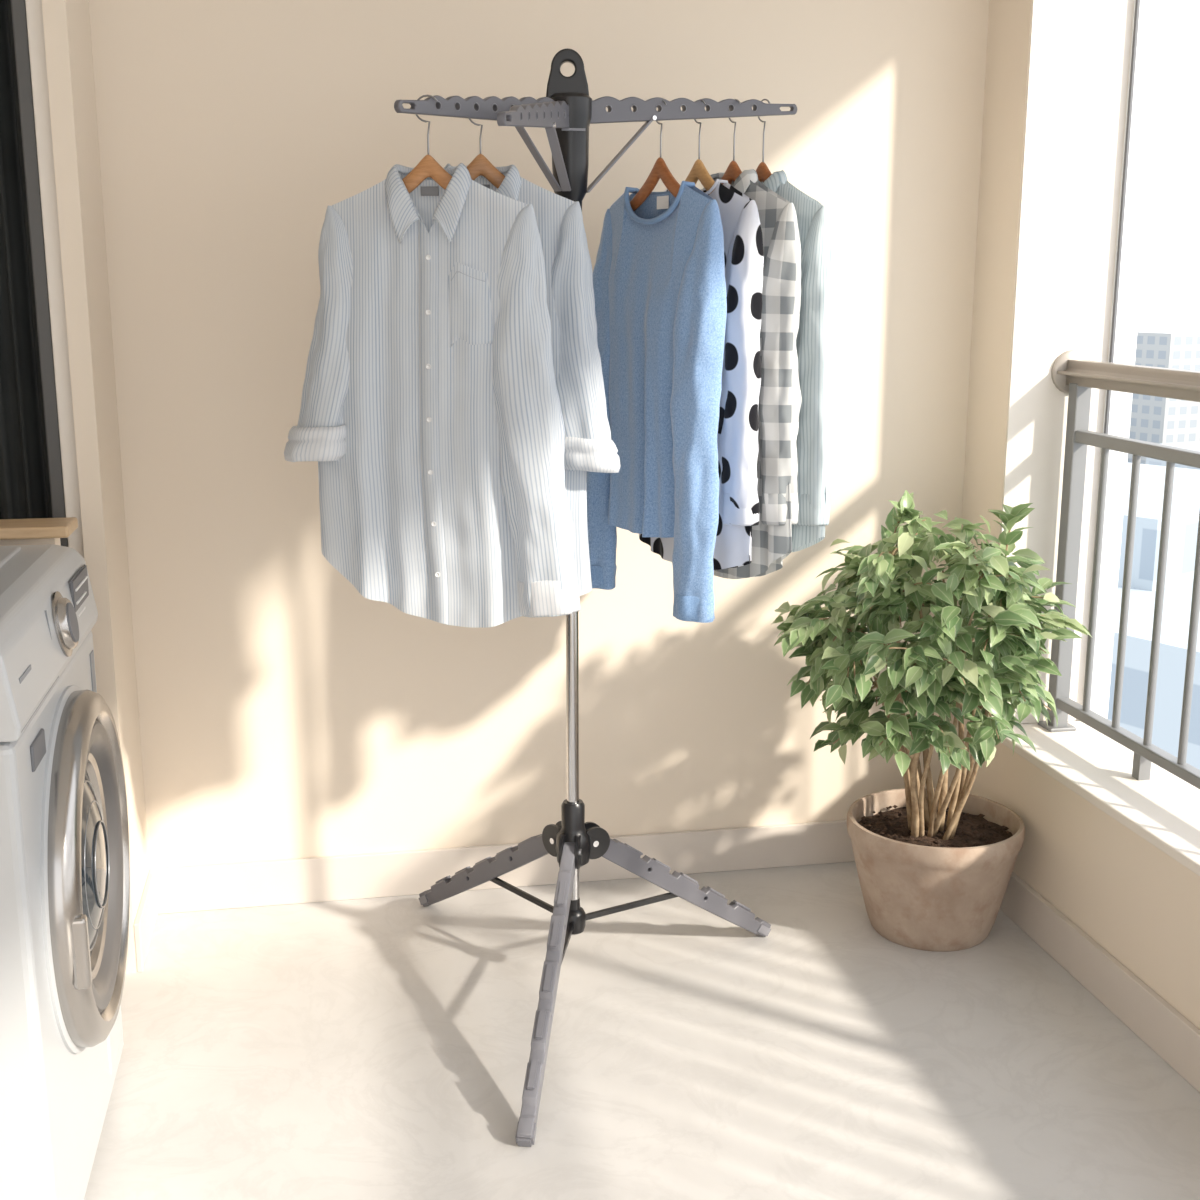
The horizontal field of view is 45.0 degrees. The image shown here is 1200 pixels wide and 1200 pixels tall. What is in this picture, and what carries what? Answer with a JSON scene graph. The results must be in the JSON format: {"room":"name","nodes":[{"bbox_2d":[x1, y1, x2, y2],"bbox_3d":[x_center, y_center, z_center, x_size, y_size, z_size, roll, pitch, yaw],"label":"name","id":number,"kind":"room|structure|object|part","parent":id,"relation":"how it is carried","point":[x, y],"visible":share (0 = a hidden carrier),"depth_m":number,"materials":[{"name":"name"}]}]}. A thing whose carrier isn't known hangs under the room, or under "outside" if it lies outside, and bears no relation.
{"room":"balcony","nodes":[
{"label":"balcony","id":0,"kind":"room"},
{"bbox_2d":[0,538,60,545],"bbox_3d":[-1.192,0.343,2.422,0.610,0.902,0.050,-2,12,-10],"label":"wall","id":1,"kind":"structure","parent":0,"point":[56,541],"depth_m":2.35,"materials":[{"name":"beige paint"}]},
{"bbox_2d":[0,517,77,539],"bbox_3d":[-1.171,-0.107,2.317,0.628,0.019,0.100,-2,12,-10],"label":"board","id":2,"kind":"object","parent":1,"relation":"on","point":[35,528],"visible":1,"depth_m":2.32,"materials":[{"name":"brown wood"}]},
{"bbox_2d":[42,0,149,973],"bbox_3d":[-0.941,-0.578,2.661,0.038,2.600,0.280,-2,12,-10],"label":"wall pier","id":3,"kind":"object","parent":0,"point":[67,28],"visible":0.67,"depth_m":2.63,"materials":[{"name":"beige paint"}]},
{"bbox_2d":[25,0,83,557],"bbox_3d":[-0.957,-0.556,2.563,0.030,2.600,0.050,-2,12,-10],"label":"frame","id":4,"kind":"object","parent":3,"relation":"attached to","point":[34,14],"visible":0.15,"depth_m":2.53,"materials":[{"name":"paint"}]},
{"bbox_2d":[11,0,67,546],"bbox_3d":[-0.983,-0.555,2.558,0.024,2.600,0.040,-2,12,-10],"label":"frame","id":5,"kind":"object","parent":4,"relation":"attached to","point":[18,7],"visible":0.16,"depth_m":2.53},
{"bbox_2d":[133,871,157,971],"bbox_3d":[-0.915,0.644,2.925,0.012,0.100,0.268,-2,12,-10],"label":"baseboard","id":6,"kind":"structure","parent":3,"relation":"attached to","point":[147,913],"depth_m":2.88,"materials":[{"name":"stone"}]},
{"bbox_2d":[89,0,988,868],"bbox_3d":[-0.397,-0.646,2.975,2.850,2.600,0.150,-2,12,-10],"label":"wall","id":7,"kind":"structure","parent":0,"point":[286,711],"depth_m":2.99,"materials":[{"name":"beige paint"}]},
{"bbox_2d":[149,820,854,913],"bbox_3d":[-0.070,0.580,3.220,1.785,0.100,0.012,-2,12,-10],"label":"baseboard","id":8,"kind":"structure","parent":7,"relation":"attached to","point":[411,872],"depth_m":3.16,"materials":[{"name":"stone"}]},
{"bbox_2d":[84,861,1199,1199],"bbox_3d":[0.089,1.208,0.800,2.870,0.100,5.400,-2,12,-10],"label":"floor","id":9,"kind":"structure","parent":0,"point":[379,1048],"depth_m":2.49,"materials":[{"name":"stone"}]},
{"bbox_2d":[0,544,129,1199],"bbox_3d":[-1.028,0.422,2.046,0.650,0.906,0.635,-2,12,-10],"label":"washing machine","id":10,"kind":"object","parent":9,"relation":"on","point":[65,844],"visible":1,"depth_m":1.90,"materials":[{"name":"white plastic"}]},
{"bbox_3d":[-1.081,-0.013,1.941,0.480,0.008,0.555,-2,12,-10],"label":"lid","id":11,"kind":"part","parent":10,"relation":"part of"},
{"bbox_3d":[-0.722,0.192,1.860,0.006,0.035,0.080,-2,12,-10],"label":"drawer handle","id":12,"kind":"part","parent":10,"relation":"part of","materials":[{"name":"grey plastic"}]},
{"bbox_3d":[-1.047,0.051,1.962,0.610,0.132,0.635,-2,12,-10],"label":"control panel","id":13,"kind":"part","parent":10,"relation":"part of","materials":[{"name":"white plastic"}]},
{"bbox_3d":[-0.754,0.034,2.049,0.026,0.094,0.094,-2,12,-10],"label":"knob","id":14,"kind":"part","parent":10,"relation":"part of","materials":[{"name":"silver metal"}]},
{"bbox_3d":[-0.745,0.032,2.050,0.010,0.057,0.058,-2,12,-10],"label":"knob","id":15,"kind":"part","parent":10,"relation":"part of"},
{"bbox_3d":[-0.678,0.459,1.892,0.022,0.100,0.022,-2,12,-10],"label":"door handle","id":16,"kind":"part","parent":10,"relation":"part of","materials":[{"name":"silver metal"}]},
{"bbox_2d":[81,771,107,956],"bbox_3d":[-0.739,0.386,2.112,0.032,0.400,0.400,-2,12,-10],"label":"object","id":17,"kind":"object","parent":10,"relation":"on","point":[94,784],"depth_m":2.09,"materials":[{"name":"silver metal"}]},
{"bbox_2d":[394,48,796,1146],"bbox_3d":[-0.180,-0.096,2.600,0.715,1.684,0.901,7,14,31],"label":"clothes rack","id":18,"kind":"object","parent":9,"relation":"on","point":[567,111],"visible":0.99,"depth_m":2.53,"materials":[{"name":"silver metal"}]},
{"bbox_2d":[402,94,451,193],"bbox_3d":[-0.263,-0.677,2.222,0.240,0.185,0.013,1,12,6],"label":"wooden hanger","id":19,"kind":"object","parent":18,"relation":"hanging from","point":[428,166],"visible":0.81,"depth_m":2.22,"materials":[{"name":"brown wood"}]},
{"bbox_2d":[284,163,580,627],"bbox_3d":[-0.268,-0.317,2.297,0.485,0.722,0.121,1,12,6],"label":"shirt","id":20,"kind":"object","parent":19,"relation":"hanging from","point":[431,417],"visible":0.99,"depth_m":2.27,"materials":[{"name":"white fabric"}]},
{"bbox_3d":[-0.255,-0.316,2.324,0.396,0.709,0.063,1,12,6],"label":"panel","id":21,"kind":"part","parent":20,"relation":"part of","materials":[{"name":"white fabric"}]},
{"bbox_3d":[-0.260,-0.307,2.282,0.396,0.709,0.055,1,12,6],"label":"panel","id":22,"kind":"part","parent":20,"relation":"part of","materials":[{"name":"white fabric"}]},
{"bbox_3d":[-0.183,-0.781,2.290,0.012,0.051,0.365,11,16,40],"label":"arm","id":23,"kind":"part","parent":18,"relation":"part of","materials":[{"name":"grey plastic"}]},
{"bbox_2d":[467,119,504,188],"bbox_3d":[-0.191,-0.708,2.323,0.240,0.181,0.013,-1,12,-3],"label":"wooden hanger","id":24,"kind":"object","parent":18,"relation":"hanging from","point":[480,166],"visible":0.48,"depth_m":2.32,"materials":[{"name":"brown wood"}]},
{"bbox_2d":[444,164,619,595],"bbox_3d":[-0.200,-0.341,2.395,0.468,0.730,0.100,-1,12,-3],"label":"shirt","id":25,"kind":"object","parent":24,"relation":"hanging from","point":[589,446],"visible":0.3,"depth_m":2.36,"materials":[{"name":"white fabric"}]},
{"bbox_3d":[-0.193,-0.341,2.421,0.358,0.719,0.046,-1,12,-3],"label":"panel","id":26,"kind":"part","parent":25,"relation":"part of","materials":[{"name":"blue fabric"}]},
{"bbox_3d":[-0.191,-0.333,2.380,0.358,0.720,0.053,-1,12,-3],"label":"panel","id":27,"kind":"part","parent":25,"relation":"part of","materials":[{"name":"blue fabric"}]},
{"bbox_3d":[-0.096,-0.744,2.219,0.012,0.077,0.431,2,12,11],"label":"arm","id":28,"kind":"part","parent":18,"relation":"part of","materials":[{"name":"grey plastic"}]},
{"bbox_2d":[630,100,679,210],"bbox_3d":[0.105,-0.768,2.528,0.013,0.197,0.260,-7,14,-30],"label":"wooden hanger","id":29,"kind":"object","parent":18,"relation":"hanging from","point":[660,170],"visible":0.77,"depth_m":2.53,"materials":[{"name":"brown wood"}]},
{"bbox_2d":[587,181,726,622],"bbox_3d":[0.099,-0.363,2.610,0.116,0.743,0.422,-7,14,-30],"label":"sweater","id":30,"kind":"object","parent":29,"relation":"hanging from","point":[659,283],"visible":0.93,"depth_m":2.53,"materials":[{"name":"blue fabric"}]},
{"bbox_3d":[0.081,-0.422,2.590,0.062,0.611,0.342,-7,14,-30],"label":"panel","id":31,"kind":"part","parent":30,"relation":"part of","materials":[{"name":"blue fabric"}]},
{"bbox_3d":[0.123,-0.427,2.615,0.054,0.611,0.342,-7,14,-30],"label":"panel","id":32,"kind":"part","parent":30,"relation":"part of","materials":[{"name":"blue fabric"}]},
{"bbox_3d":[0.161,-0.853,2.538,0.435,0.058,0.012,-6,14,-26],"label":"arm","id":33,"kind":"part","parent":18,"relation":"part of","materials":[{"name":"grey plastic"}]},
{"bbox_2d":[685,100,715,193],"bbox_3d":[0.174,-0.778,2.561,0.013,0.202,0.260,-7,14,-30],"label":"wooden hanger","id":34,"kind":"object","parent":18,"relation":"hanging from","point":[699,172],"visible":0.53,"depth_m":2.55,"materials":[{"name":"brown wood"}]},
{"bbox_2d":[639,179,763,569],"bbox_3d":[0.175,-0.403,2.641,0.061,0.692,0.387,-7,14,-30],"label":"blouse","id":35,"kind":"object","parent":34,"relation":"hanging from","point":[738,425],"visible":0.3,"depth_m":2.50,"materials":[{"name":"fabric"}]},
{"bbox_3d":[0.182,-0.404,2.653,0.035,0.689,0.371,-7,14,-30],"label":"panel","id":36,"kind":"part","parent":35,"relation":"part of","materials":[{"name":"fabric"}]},
{"bbox_2d":[721,99,741,184],"bbox_3d":[0.239,-0.787,2.592,0.013,0.206,0.260,-7,14,-30],"label":"wooden hanger","id":37,"kind":"object","parent":18,"relation":"hanging from","point":[733,171],"visible":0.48,"depth_m":2.59,"materials":[{"name":"brown wood"}]},
{"bbox_2d":[703,169,801,578],"bbox_3d":[0.234,-0.408,2.672,0.070,0.739,0.407,-7,14,-30],"label":"shirt","id":38,"kind":"object","parent":37,"relation":"hanging from","point":[780,399],"visible":0.36,"depth_m":2.53,"materials":[{"name":"grey fabric"}]},
{"bbox_3d":[0.250,-0.403,2.678,0.033,0.728,0.398,-7,14,-30],"label":"panel","id":39,"kind":"part","parent":38,"relation":"part of","materials":[{"name":"white fabric"}]},
{"bbox_2d":[756,99,771,182],"bbox_3d":[0.294,-0.795,2.619,0.013,0.210,0.260,-7,14,-30],"label":"wooden hanger","id":40,"kind":"object","parent":18,"relation":"hanging from","point":[763,172],"visible":0.35,"depth_m":2.61,"materials":[{"name":"brown wood"}]},
{"bbox_2d":[762,170,833,551],"bbox_3d":[0.290,-0.433,2.694,0.070,0.700,0.421,-7,14,-30],"label":"striped shirt","id":41,"kind":"object","parent":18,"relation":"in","point":[814,336],"visible":0.25,"depth_m":2.54,"materials":[{"name":"grey fabric"}]},
{"bbox_3d":[0.282,-0.427,2.693,0.032,0.688,0.418,-7,14,-30],"label":"panel","id":42,"kind":"part","parent":41,"relation":"part of","materials":[{"name":"grey fabric"}]},
{"bbox_3d":[0.304,-0.430,2.705,0.034,0.688,0.418,-7,14,-30],"label":"panel","id":43,"kind":"part","parent":41,"relation":"part of","materials":[{"name":"grey fabric"}]},
{"bbox_2d":[771,490,1091,951],"bbox_3d":[0.626,0.238,2.856,0.574,0.922,0.549,-2,12,-10],"label":"potted ficus","id":44,"kind":"object","parent":9,"relation":"on","point":[935,867],"visible":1,"depth_m":2.73,"materials":[{"name":"plant"}]},
{"bbox_2d":[846,788,1024,951],"bbox_3d":[0.683,0.559,2.982,0.354,0.241,0.354,-2,12,-10],"label":"pot","id":45,"kind":"object","parent":44,"relation":"attached to","point":[928,883],"depth_m":2.88,"materials":[{"name":"ceramic"}]},
{"bbox_2d":[984,742,1199,1028],"bbox_3d":[1.356,0.905,1.135,0.235,0.350,4.300,-2,12,-10],"label":"parapet","id":46,"kind":"object","parent":9,"relation":"on","point":[1140,904],"visible":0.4,"depth_m":2.67,"materials":[{"name":"beige paint"}]},
{"bbox_2d":[1000,871,1199,1091],"bbox_3d":[1.217,1.016,1.225,0.014,0.095,4.478,-2,12,-10],"label":"baseboard","id":47,"kind":"structure","parent":46,"relation":"attached to","point":[1165,1030],"depth_m":2.66,"materials":[{"name":"stone"}]},
{"bbox_2d":[1002,721,1199,875],"bbox_3d":[1.359,0.724,1.095,0.249,0.020,4.296,-2,12,-10],"label":"sill","id":48,"kind":"structure","parent":46,"relation":"on","point":[1163,810],"depth_m":2.76,"materials":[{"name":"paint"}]},
{"bbox_2d":[1037,350,1199,788],"bbox_3d":[1.373,0.323,1.012,0.090,0.800,4.300,-2,12,-10],"label":"balcony railing","id":49,"kind":"object","parent":48,"relation":"on","point":[1073,373],"visible":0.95,"depth_m":2.85,"materials":[{"name":"beige metal"}]},
{"bbox_3d":[0.982,-0.085,3.041,0.034,0.735,0.034,-2,12,-10],"label":"post","id":50,"kind":"part","parent":49,"relation":"part of","materials":[{"name":"grey metal"}]},
{"bbox_3d":[1.376,0.657,1.070,0.028,0.022,4.270,-2,12,-10],"label":"rail","id":51,"kind":"part","parent":49,"relation":"part of","materials":[{"name":"grey metal"}]},
{"bbox_3d":[1.373,-0.024,0.937,0.075,0.050,4.300,-2,12,-10],"label":"handrail","id":52,"kind":"part","parent":49,"relation":"part of","materials":[{"name":"beige wood"}]},
{"bbox_3d":[1.376,0.103,0.950,0.028,0.025,4.270,-2,12,-10],"label":"rail","id":53,"kind":"part","parent":49,"relation":"part of","materials":[{"name":"grey metal"}]},
{"bbox_2d":[948,0,1078,796],"bbox_3d":[0.929,-0.662,3.051,0.215,2.600,0.190,-2,12,-10],"label":"pier","id":54,"kind":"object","parent":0,"point":[1009,21],"visible":0.22,"depth_m":3.02,"materials":[{"name":"beige paint"}]},
{"bbox_2d":[990,0,1133,723],"bbox_3d":[0.948,-0.593,2.968,0.213,1.760,0.004,-2,12,-10],"label":"wall","id":55,"kind":"structure","parent":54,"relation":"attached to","point":[1079,55],"depth_m":2.94,"materials":[{"name":"paint"}]},
{"bbox_2d":[1082,0,1162,718],"bbox_3d":[1.078,-0.603,3.014,0.060,1.760,0.060,-2,12,-10],"label":"window frame","id":56,"kind":"structure","parent":55,"relation":"attached to","point":[1150,12],"depth_m":2.98,"materials":[{"name":"grey metal"}]},
{"bbox_2d":[1104,0,1139,433],"bbox_3d":[1.057,-0.595,2.977,0.005,1.760,0.008,-2,12,-10],"label":"seal","id":57,"kind":"object","parent":56,"relation":"attached to","point":[1137,6],"depth_m":2.93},
{"bbox_3d":[0.089,-1.431,0.227,2.870,0.100,5.400,-2,12,-10],"label":"ceiling","id":58,"kind":"structure","parent":0,"visible":0},
{"bbox_2d":[0,0,52,518],"bbox_3d":[-1.275,-0.658,2.558,0.555,2.400,0.047,-2,12,-10],"label":"curtain","id":59,"kind":"object","parent":58,"relation":"hanging from","point":[25,493],"visible":0.22,"depth_m":2.64,"materials":[{"name":"fabric"}]},
{"label":"outside","id":60,"kind":"structure","parent":0,"visible":0},
{"bbox_3d":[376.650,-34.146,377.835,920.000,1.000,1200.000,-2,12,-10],"label":"ground","id":61,"kind":"structure","parent":60,"visible":0},
{"bbox_2d":[1107,331,1199,769],"bbox_3d":[140.259,-19.381,216.753,313.760,38.500,311.814,-2,12,-10],"label":"city buildings","id":62,"kind":"structure","parent":61,"relation":"on","point":[1154,419],"depth_m":50.18}
]}

